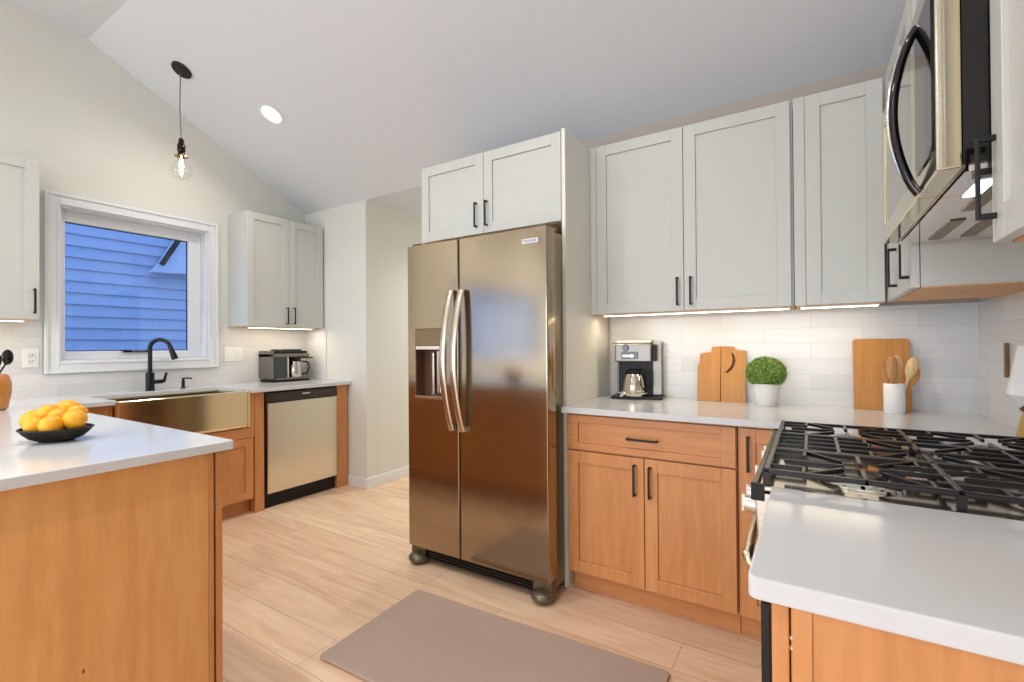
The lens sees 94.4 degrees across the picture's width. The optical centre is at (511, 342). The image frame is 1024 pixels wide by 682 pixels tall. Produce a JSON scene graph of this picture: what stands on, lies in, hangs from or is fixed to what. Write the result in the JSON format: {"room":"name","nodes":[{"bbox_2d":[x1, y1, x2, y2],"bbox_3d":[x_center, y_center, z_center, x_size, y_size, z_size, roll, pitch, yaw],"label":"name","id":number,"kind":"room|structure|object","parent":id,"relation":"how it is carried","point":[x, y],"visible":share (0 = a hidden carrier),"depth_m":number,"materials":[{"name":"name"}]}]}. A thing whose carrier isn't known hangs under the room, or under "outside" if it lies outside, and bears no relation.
{"room":"kitchen","nodes":[
{"label":"kitchen","id":0,"kind":"room"},
{"bbox_2d":[0,2,304,398],"bbox_3d":[-3.974,-0.450,1.486,0.160,3.406,7.515,-1,0,32],"label":"wall","id":1,"kind":"structure","parent":0,"point":[94,130],"depth_m":3.23,"materials":[{"name":"paint"}]},
{"bbox_2d":[0,152,39,320],"bbox_3d":[-3.083,-0.593,2.456,0.309,0.924,0.867,-1,0,32],"label":"upper cabinet","id":2,"kind":"object","parent":1,"relation":"attached to","point":[19,176],"visible":1,"depth_m":2.69,"materials":[{"name":"beige paint"}]},
{"bbox_2d":[0,319,24,321],"bbox_3d":[-3.003,-0.126,2.496,0.024,0.010,0.620,-1,0,32],"label":"light","id":3,"kind":"object","parent":2,"relation":"attached to","point":[0,319],"visible":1,"depth_m":2.72,"materials":[{"name":"paint"}]},
{"bbox_2d":[22,348,38,367],"bbox_3d":[-2.958,0.095,2.912,0.009,0.118,0.075,-1,0,32],"label":"wall outlet","id":4,"kind":"object","parent":1,"relation":"attached to","point":[30,356],"visible":1,"depth_m":2.91,"materials":[{"name":"white plastic"}]},
{"bbox_2d":[27,352,34,356],"bbox_3d":[-2.956,0.075,2.911,0.002,0.028,0.034,-1,0,32],"label":"socket","id":5,"kind":"object","parent":4,"relation":"attached to","point":[29,354],"depth_m":2.91,"materials":[{"name":"white plastic"}]},
{"bbox_2d":[27,359,34,363],"bbox_3d":[-2.955,0.115,2.911,0.002,0.028,0.034,-1,0,32],"label":"socket","id":6,"kind":"object","parent":4,"relation":"attached to","point":[29,361],"depth_m":2.91,"materials":[{"name":"white plastic"}]},
{"bbox_2d":[43,190,218,373],"bbox_3d":[-2.723,-0.379,3.445,0.186,1.154,1.029,-1,0,32],"label":"window","id":7,"kind":"structure","parent":1,"relation":"in","point":[202,288],"depth_m":3.38,"materials":[{"name":"paint"}]},
{"bbox_2d":[0,321,305,398],"bbox_3d":[-2.726,0.107,3.299,0.009,0.470,2.875,-1,0,32],"label":"backsplash","id":8,"kind":"structure","parent":1,"relation":"attached to","point":[14,336],"depth_m":3.35,"materials":[{"name":"tile"}]},
{"bbox_2d":[224,347,242,361],"bbox_3d":[-2.312,0.097,3.939,0.008,0.118,0.150,-1,0,32],"label":"wall switch","id":9,"kind":"object","parent":1,"relation":"attached to","point":[230,353],"visible":1,"depth_m":3.94,"materials":[{"name":"white plastic"}]},
{"bbox_2d":[228,210,322,328],"bbox_3d":[-2.027,-0.590,4.132,0.309,0.924,0.703,-1,0,32],"label":"upper cabinet","id":10,"kind":"object","parent":1,"relation":"attached to","point":[275,264],"visible":1,"depth_m":3.96,"materials":[{"name":"beige paint"}]},
{"bbox_2d":[248,327,311,329],"bbox_3d":[-1.990,-0.124,4.103,0.024,0.010,0.580,-1,0,32],"label":"light","id":11,"kind":"object","parent":10,"relation":"attached to","point":[248,327],"visible":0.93,"depth_m":4.07,"materials":[{"name":"paint"}]},
{"bbox_2d":[376,203,424,474],"bbox_3d":[-0.198,-0.047,5.855,0.120,2.600,3.904,-1,0,32],"label":"wall","id":12,"kind":"structure","parent":0,"point":[396,230],"depth_m":4.33,"materials":[{"name":"paint"}]},
{"bbox_2d":[366,466,408,488],"bbox_3d":[-0.171,1.210,5.750,0.014,0.085,4.029,-1,0,32],"label":"baseboard","id":13,"kind":"structure","parent":12,"relation":"attached to","point":[402,472],"depth_m":4.24,"materials":[{"name":"paint"}]},
{"bbox_2d":[0,0,905,217],"bbox_3d":[-0.881,-1.714,1.917,4.957,0.938,11.540,-1,0,32],"label":"ceiling","id":14,"kind":"structure","parent":0,"point":[370,95],"depth_m":2.76,"materials":[{"name":"paint"}]},
{"bbox_2d":[171,61,191,172],"bbox_3d":[-2.242,-1.492,3.214,0.131,0.779,0.126,-1,0,32],"label":"pendant lamp","id":15,"kind":"object","parent":14,"relation":"hanging from","point":[179,68],"visible":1,"depth_m":3.21,"materials":[{"name":"black metal"}]},
{"bbox_2d":[177,138,185,156],"bbox_3d":[-2.235,-1.325,3.209,0.068,0.118,0.048,-1,0,32],"label":"socket","id":16,"kind":"object","parent":15,"relation":"attached to","point":[181,148],"depth_m":3.20,"materials":[{"name":"brown metal"}]},
{"bbox_2d":[258,103,283,124],"bbox_3d":[-1.727,-1.637,3.400,0.180,0.083,0.160,-1,0,36],"label":"recessed light","id":17,"kind":"object","parent":14,"relation":"in","point":[268,112],"visible":1,"depth_m":3.40,"materials":[{"name":"paint"}]},
{"bbox_2d":[222,475,761,681],"bbox_3d":[-0.863,1.274,1.931,5.057,0.080,11.650,-1,0,32],"label":"floor","id":18,"kind":"structure","parent":0,"point":[302,575],"depth_m":2.27,"materials":[{"name":"brown wood"}]},
{"bbox_2d":[87,406,108,415],"bbox_3d":[-2.676,0.758,2.798,0.608,0.779,0.283,-1,0,32],"label":"base cabinet","id":19,"kind":"object","parent":18,"relation":"on","point":[104,410],"visible":0.02,"depth_m":2.73,"materials":[{"name":"brown wood"}]},
{"bbox_2d":[0,452,222,681],"bbox_3d":[-1.935,0.798,1.676,1.838,0.884,0.826,-1,0,32],"label":"base cabinet","id":20,"kind":"object","parent":18,"relation":"on","point":[112,576],"visible":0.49,"depth_m":1.30,"materials":[{"name":"brown wood"}]},
{"bbox_2d":[0,379,351,491],"bbox_3d":[-1.679,0.344,2.638,2.478,0.029,2.874,-1,0,32],"label":"countertop","id":21,"kind":"structure","parent":20,"relation":"on","point":[113,444],"depth_m":1.50,"materials":[{"name":"white stone"}]},
{"bbox_2d":[0,374,11,410],"bbox_3d":[-2.558,0.245,2.333,0.134,0.178,0.134,-1,0,32],"label":"jar","id":22,"kind":"object","parent":21,"relation":"on","point":[5,380],"visible":1,"depth_m":2.33,"materials":[{"name":"orange ceramic"}]},
{"bbox_2d":[0,349,13,373],"bbox_3d":[-2.548,0.178,2.372,0.024,0.287,0.077,-1,0,29],"label":"ladle","id":23,"kind":"object","parent":22,"relation":"in","point":[7,356],"visible":0.98,"depth_m":2.38,"materials":[{"name":"black plastic"}]},
{"bbox_2d":[16,423,94,442],"bbox_3d":[-1.497,0.299,1.558,0.204,0.044,0.168,0,0,0],"label":"fruit bowl","id":24,"kind":"object","parent":21,"relation":"on","point":[66,434],"visible":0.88,"depth_m":1.51,"materials":[{"name":"black metal"}]},
{"bbox_2d":[18,409,37,427],"bbox_3d":[-1.560,0.255,1.553,0.076,0.072,0.076,-1,0,32],"label":"lemon","id":25,"kind":"object","parent":24,"relation":"in","point":[32,413],"visible":0.37,"depth_m":1.52,"materials":[{"name":"yellow food"}]},
{"bbox_2d":[36,404,57,417],"bbox_3d":[-1.524,0.231,1.558,0.058,0.055,0.057,-1,0,32],"label":"lemon","id":26,"kind":"object","parent":25,"relation":"on","point":[43,411],"visible":0.54,"depth_m":1.54,"materials":[{"name":"yellow food"}]},
{"bbox_2d":[22,417,41,430],"bbox_3d":[-1.524,0.267,1.515,0.058,0.058,0.058,-1,0,32],"label":"lemon","id":27,"kind":"object","parent":24,"relation":"in","point":[30,424],"visible":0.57,"depth_m":1.49,"materials":[{"name":"yellow food"}]},
{"bbox_2d":[37,415,63,432],"bbox_3d":[-1.473,0.264,1.515,0.063,0.063,0.064,-1,0,32],"label":"lemon","id":28,"kind":"object","parent":24,"relation":"in","point":[52,422],"visible":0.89,"depth_m":1.50,"materials":[{"name":"yellow food"}]},
{"bbox_2d":[47,408,66,416],"bbox_3d":[-1.486,0.241,1.552,0.056,0.051,0.052,-1,0,32],"label":"lemon","id":29,"kind":"object","parent":24,"relation":"in","point":[59,412],"visible":0.34,"depth_m":1.54,"materials":[{"name":"yellow food"}]},
{"bbox_2d":[55,400,80,409],"bbox_3d":[-1.502,0.227,1.601,0.073,0.068,0.070,-1,0,32],"label":"lemon","id":30,"kind":"object","parent":24,"relation":"in","point":[65,404],"visible":0.26,"depth_m":1.58,"materials":[{"name":"yellow food"}]},
{"bbox_2d":[61,409,87,428],"bbox_3d":[-1.437,0.252,1.556,0.078,0.066,0.066,-1,0,32],"label":"lemon","id":31,"kind":"object","parent":24,"relation":"in","point":[72,419],"visible":0.92,"depth_m":1.54,"materials":[{"name":"yellow food"}]},
{"bbox_2d":[67,405,88,413],"bbox_3d":[-1.462,0.235,1.591,0.051,0.051,0.059,-1,0,32],"label":"lemon","id":32,"kind":"object","parent":24,"relation":"in","point":[79,407],"visible":0.41,"depth_m":1.59,"materials":[{"name":"yellow food"}]},
{"bbox_2d":[145,338,177,390],"bbox_3d":[-2.506,0.154,3.400,0.198,0.374,0.081,0,0,-23],"label":"kitchen faucet","id":33,"kind":"object","parent":21,"relation":"on","point":[150,381],"visible":1,"depth_m":3.36,"materials":[{"name":"black metal"}]},
{"bbox_2d":[109,391,249,433],"bbox_3d":[-2.301,0.481,3.221,0.467,0.262,0.788,-1,0,32],"label":"sink","id":34,"kind":"object","parent":21,"relation":"in","point":[207,411],"visible":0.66,"depth_m":3.13,"materials":[{"name":"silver metal"}]},
{"bbox_2d":[180,377,192,388],"bbox_3d":[-2.443,0.301,3.555,0.040,0.080,0.080,-1,0,32],"label":"soap dispenser","id":35,"kind":"object","parent":21,"relation":"on","point":[183,379],"visible":1,"depth_m":3.53,"materials":[{"name":"black metal"}]},
{"bbox_2d":[259,349,312,382],"bbox_3d":[-2.001,0.200,4.212,0.220,0.285,0.385,-1,0,32],"label":"coffee maker","id":36,"kind":"object","parent":21,"relation":"on","point":[275,365],"visible":1,"depth_m":4.11,"materials":[{"name":"black plastic"}]},
{"bbox_2d":[109,390,253,518],"bbox_3d":[-2.373,0.811,3.279,0.608,0.884,0.850,-1,0,32],"label":"base cabinet","id":37,"kind":"object","parent":18,"relation":"on","point":[237,462],"visible":0.26,"depth_m":3.39,"materials":[{"name":"brown wood"}]},
{"bbox_2d":[249,385,347,512],"bbox_3d":[-1.918,0.812,3.984,0.634,0.884,0.822,-1,0,32],"label":"dishwasher","id":38,"kind":"object","parent":18,"relation":"on","point":[300,425],"depth_m":3.76,"materials":[{"name":"silver metal"}]},
{"bbox_2d":[408,223,564,603],"bbox_3d":[-0.025,0.335,2.730,0.910,1.795,0.846,-1,0,32],"label":"refrigerator","id":39,"kind":"object","parent":18,"relation":"on","point":[485,312],"visible":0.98,"depth_m":2.38,"materials":[{"name":"silver metal"}]},
{"bbox_2d":[320,590,669,681],"bbox_3d":[-0.087,1.220,1.794,1.215,0.014,0.578,-1,0,30],"label":"kitchen mat","id":40,"kind":"object","parent":18,"relation":"on","point":[424,636],"visible":1,"depth_m":1.85,"materials":[{"name":"beige"}]},
{"bbox_2d":[561,128,608,587],"bbox_3d":[0.422,0.073,2.635,0.021,2.311,0.588,-1,0,32],"label":"end panel","id":41,"kind":"object","parent":18,"relation":"on","point":[585,335],"visible":0.56,"depth_m":2.50,"materials":[{"name":"white wood"}]},
{"bbox_2d":[567,413,740,632],"bbox_3d":[0.754,0.783,2.385,0.762,0.884,0.648,-1,0,32],"label":"base cabinet","id":42,"kind":"object","parent":18,"relation":"on","point":[653,505],"visible":0.97,"depth_m":2.11,"materials":[{"name":"brown wood"}]},
{"bbox_2d":[738,426,773,638],"bbox_3d":[1.159,0.778,2.130,0.190,0.884,0.648,-1,0,32],"label":"base cabinet","id":43,"kind":"object","parent":18,"relation":"on","point":[751,440],"visible":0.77,"depth_m":1.91,"materials":[{"name":"brown wood"}]},
{"bbox_2d":[742,420,1023,681],"bbox_3d":[1.010,0.716,1.162,0.747,0.900,0.767,-1,0,32],"label":"gas range","id":44,"kind":"object","parent":18,"relation":"on","point":[925,471],"visible":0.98,"depth_m":1.06,"materials":[{"name":"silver metal"}]},
{"bbox_2d":[742,513,771,681],"bbox_3d":[0.742,0.731,1.331,0.114,0.575,0.753,-1,0,32],"label":"oven","id":45,"kind":"object","parent":44,"relation":"in","point":[749,543],"depth_m":1.12,"materials":[{"name":"black metal"}]},
{"bbox_2d":[760,433,1023,520],"bbox_3d":[1.024,0.309,1.154,0.693,0.012,0.759,-1,0,32],"label":"cooktop","id":46,"kind":"object","parent":44,"relation":"in","point":[1004,510],"depth_m":0.98,"materials":[{"name":"black metal"}]},
{"bbox_2d":[761,600,1023,681],"bbox_3d":[0.723,0.772,0.623,0.667,0.884,0.444,-1,0,32],"label":"base cabinet","id":47,"kind":"object","parent":18,"relation":"on","point":[806,646],"visible":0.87,"depth_m":0.56,"materials":[{"name":"brown wood"}]},
{"bbox_2d":[748,488,1023,664],"bbox_3d":[0.713,0.315,0.626,0.679,0.029,0.450,-1,0,32],"label":"countertop","id":48,"kind":"structure","parent":47,"relation":"on","point":[955,580],"depth_m":0.63,"materials":[{"name":"white stone"}]},
{"bbox_3d":[1.473,0.774,1.813,0.664,0.884,0.815,-1,0,32],"label":"base cabinet","id":49,"kind":"object","parent":18,"relation":"on","visible":0},
{"bbox_2d":[561,395,1016,447],"bbox_3d":[1.062,0.321,2.083,1.642,0.029,0.837,-1,0,32],"label":"countertop","id":50,"kind":"structure","parent":49,"relation":"on","point":[748,414],"depth_m":2.00,"materials":[{"name":"white stone"}]},
{"bbox_2d":[611,340,664,399],"bbox_3d":[0.704,0.150,2.662,0.276,0.326,0.207,-1,0,23],"label":"coffee maker","id":51,"kind":"object","parent":50,"relation":"on","point":[640,369],"visible":1,"depth_m":2.63,"materials":[{"name":"silver plastic"}]},
{"bbox_2d":[697,346,720,401],"bbox_3d":[1.053,0.166,2.531,0.116,0.291,0.053,-1,0,32],"label":"cutting board","id":52,"kind":"object","parent":50,"relation":"on","point":[709,366],"visible":1,"depth_m":2.52,"materials":[{"name":"brown wood"}]},
{"bbox_2d":[721,346,745,402],"bbox_3d":[1.154,0.165,2.467,0.118,0.292,0.054,-1,0,32],"label":"cutting board","id":53,"kind":"object","parent":50,"relation":"on","point":[733,361],"visible":0.99,"depth_m":2.46,"materials":[{"name":"brown wood"}]},
{"bbox_2d":[745,356,787,406],"bbox_3d":[1.230,0.184,2.298,0.191,0.245,0.175,-1,0,32],"label":"potted topiary","id":54,"kind":"object","parent":50,"relation":"on","point":[765,373],"visible":1,"depth_m":2.25,"materials":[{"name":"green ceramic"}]},
{"bbox_2d":[852,339,911,411],"bbox_3d":[1.664,0.144,2.135,0.206,0.321,0.054,-1,0,32],"label":"cutting board","id":55,"kind":"object","parent":50,"relation":"on","point":[868,354],"visible":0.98,"depth_m":2.14,"materials":[{"name":"brown wood"}]},
{"bbox_2d":[883,383,905,413],"bbox_3d":[1.643,0.239,2.037,0.076,0.127,0.076,-1,0,32],"label":"utensil crock","id":56,"kind":"object","parent":50,"relation":"on","point":[894,395],"visible":0.94,"depth_m":2.01,"materials":[{"name":"white ceramic"}]},
{"bbox_2d":[881,364,889,383],"bbox_3d":[1.619,0.192,2.048,0.038,0.201,0.012,-1,0,32],"label":"wooden fork","id":57,"kind":"object","parent":56,"relation":"in","point":[885,377],"visible":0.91,"depth_m":2.05,"materials":[{"name":"brown wood"}]},
{"bbox_2d":[886,356,897,383],"bbox_3d":[1.630,0.174,2.032,0.039,0.237,0.014,-1,0,32],"label":"wooden spoon","id":58,"kind":"object","parent":56,"relation":"in","point":[891,364],"visible":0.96,"depth_m":2.03,"materials":[{"name":"brown wood"}]},
{"bbox_2d":[894,355,902,383],"bbox_3d":[1.660,0.174,2.044,0.039,0.237,0.014,-1,0,32],"label":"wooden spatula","id":59,"kind":"object","parent":56,"relation":"in","point":[899,359],"visible":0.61,"depth_m":2.04,"materials":[{"name":"brown wood"}]},
{"bbox_2d":[905,357,918,388],"bbox_3d":[1.681,0.177,2.012,0.075,0.231,0.015,-1,0,32],"label":"wooden spoon","id":60,"kind":"object","parent":56,"relation":"in","point":[912,365],"visible":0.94,"depth_m":2.00,"materials":[{"name":"brown wood"}]},
{"bbox_2d":[906,368,919,395],"bbox_3d":[1.693,0.199,2.022,0.078,0.189,0.015,-1,0,32],"label":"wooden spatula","id":61,"kind":"object","parent":56,"relation":"in","point":[915,378],"visible":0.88,"depth_m":2.01,"materials":[{"name":"brown wood"}]},
{"bbox_2d":[1005,346,1023,436],"bbox_3d":[1.506,0.154,1.373,0.108,0.290,0.108,-1,0,32],"label":"table lamp","id":62,"kind":"object","parent":50,"relation":"on","point":[1014,390],"visible":0.88,"depth_m":1.37,"materials":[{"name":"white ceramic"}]},
{"bbox_2d":[305,64,979,478],"bbox_3d":[0.021,-0.139,3.322,4.957,2.750,0.147,-1,0,32],"label":"wall","id":63,"kind":"structure","parent":0,"point":[349,230],"depth_m":4.13,"materials":[{"name":"paint"}]},
{"bbox_2d":[306,329,326,379],"bbox_3d":[-1.829,0.107,4.427,0.304,0.470,0.009,-1,0,32],"label":"backsplash","id":64,"kind":"structure","parent":63,"relation":"attached to","point":[316,339],"depth_m":4.41,"materials":[{"name":"tile"}]},
{"bbox_2d":[348,475,365,488],"bbox_3d":[-1.344,1.208,4.117,0.231,0.085,0.014,-1,0,32],"label":"baseboard","id":65,"kind":"structure","parent":63,"relation":"attached to","point":[356,481],"depth_m":4.11,"materials":[{"name":"paint"}]},
{"bbox_2d":[422,131,561,243],"bbox_3d":[-0.010,-0.847,2.903,0.965,0.461,0.591,-1,0,32],"label":"upper cabinet","id":66,"kind":"object","parent":63,"relation":"attached to","point":[516,186],"visible":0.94,"depth_m":2.64,"materials":[{"name":"beige paint"}]},
{"bbox_2d":[590,101,795,316],"bbox_3d":[0.916,-0.625,2.494,0.975,0.930,0.296,-1,0,32],"label":"upper cabinet","id":67,"kind":"object","parent":63,"relation":"attached to","point":[699,216],"visible":0.99,"depth_m":2.35,"materials":[{"name":"beige paint"}]},
{"bbox_2d":[603,307,789,316],"bbox_3d":[0.906,-0.155,2.444,0.910,0.010,0.024,-1,0,32],"label":"light","id":68,"kind":"object","parent":67,"relation":"attached to","point":[781,308],"visible":1,"depth_m":2.40,"materials":[{"name":"paint"}]},
{"bbox_2d":[610,302,978,413],"bbox_3d":[1.284,0.072,2.434,1.620,0.470,0.009,-1,0,32],"label":"backsplash","id":69,"kind":"structure","parent":63,"relation":"attached to","point":[815,347],"depth_m":2.29,"materials":[{"name":"tile"}]},
{"bbox_2d":[793,77,884,308],"bbox_3d":[1.474,-0.632,2.157,0.322,0.932,0.270,-1,0,32],"label":"upper cabinet","id":70,"kind":"object","parent":63,"relation":"attached to","point":[839,248],"visible":0.96,"depth_m":2.05,"materials":[{"name":"beige paint"}]},
{"bbox_2d":[800,303,879,308],"bbox_3d":[1.447,-0.161,2.102,0.290,0.010,0.024,-1,0,32],"label":"light","id":71,"kind":"object","parent":70,"relation":"attached to","point":[874,304],"visible":1,"depth_m":2.09,"materials":[{"name":"paint"}]},
{"bbox_2d":[801,305,877,308],"bbox_3d":[1.447,-0.158,2.102,0.282,0.003,0.018,-1,0,32],"label":"diffuser","id":72,"kind":"object","parent":71,"relation":"attached to","point":[829,306],"depth_m":2.11,"materials":[{"name":"white plastic"}]},
{"bbox_2d":[753,384,778,406],"bbox_3d":[1.231,0.253,2.297,0.114,0.108,0.114,-1,0,32],"label":"pot","id":73,"kind":"object","parent":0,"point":[765,394],"depth_m":2.26,"materials":[{"name":"white ceramic"}]},
{"bbox_2d":[980,297,996,301],"bbox_3d":[0.093,-0.592,-1.093,0.120,3.600,7.488,-1,0,32],"label":"wall","id":74,"kind":"structure","parent":0,"point":[986,298],"depth_m":1.93,"materials":[{"name":"paint"}]},
{"bbox_2d":[909,0,918,29],"bbox_3d":[1.164,-0.908,1.069,0.362,0.373,0.762,-1,0,32],"label":"upper cabinet","id":75,"kind":"object","parent":74,"relation":"attached to","point":[912,3],"visible":0.02,"depth_m":1.43,"materials":[{"name":"beige paint"}]},
{"bbox_2d":[881,0,992,244],"bbox_3d":[1.123,-0.505,1.091,0.463,0.422,0.762,-1,0,32],"label":"microwave","id":76,"kind":"object","parent":75,"relation":"attached to","point":[938,101],"visible":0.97,"depth_m":0.93,"materials":[{"name":"silver metal"}]},
{"bbox_2d":[885,0,1023,301],"bbox_3d":[1.522,-0.632,1.633,0.362,0.924,0.561,-1,0,32],"label":"upper cabinet","id":77,"kind":"object","parent":74,"relation":"attached to","point":[973,267],"visible":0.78,"depth_m":1.45,"materials":[{"name":"beige paint"}]},
{"bbox_2d":[974,0,1023,242],"bbox_3d":[0.757,-0.634,0.420,0.362,0.924,0.760,-1,0,32],"label":"upper cabinet","id":78,"kind":"object","parent":74,"relation":"attached to","point":[1006,16],"visible":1,"depth_m":0.77,"materials":[{"name":"beige paint"}]},
{"bbox_2d":[978,291,1023,429],"bbox_3d":[1.400,0.063,1.091,0.009,0.470,2.139,-1,0,32],"label":"backsplash","id":79,"kind":"structure","parent":74,"relation":"attached to","point":[1000,319],"depth_m":1.79,"materials":[{"name":"tile"}]},
{"bbox_2d":[1004,343,1008,377],"bbox_3d":[1.767,0.063,1.694,0.012,0.124,0.012,-1,0,32],"label":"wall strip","id":80,"kind":"object","parent":74,"relation":"attached to","point":[1006,345],"visible":0.96,"depth_m":1.69,"materials":[{"name":"brown"}]},
{"label":"outside","id":81,"kind":"structure","parent":0,"visible":0},
{"bbox_3d":[-5.586,2.128,3.516,4.760,0.100,18.000,-1,0,32],"label":"ground","id":82,"kind":"structure","parent":81,"visible":0},
{"bbox_2d":[65,223,185,349],"bbox_3d":[-4.276,-0.559,6.182,0.385,5.288,7.100,-1,0,32],"label":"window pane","id":83,"kind":"structure","parent":82,"relation":"on","point":[124,291],"depth_m":5.69,"materials":[{"name":"blue"}]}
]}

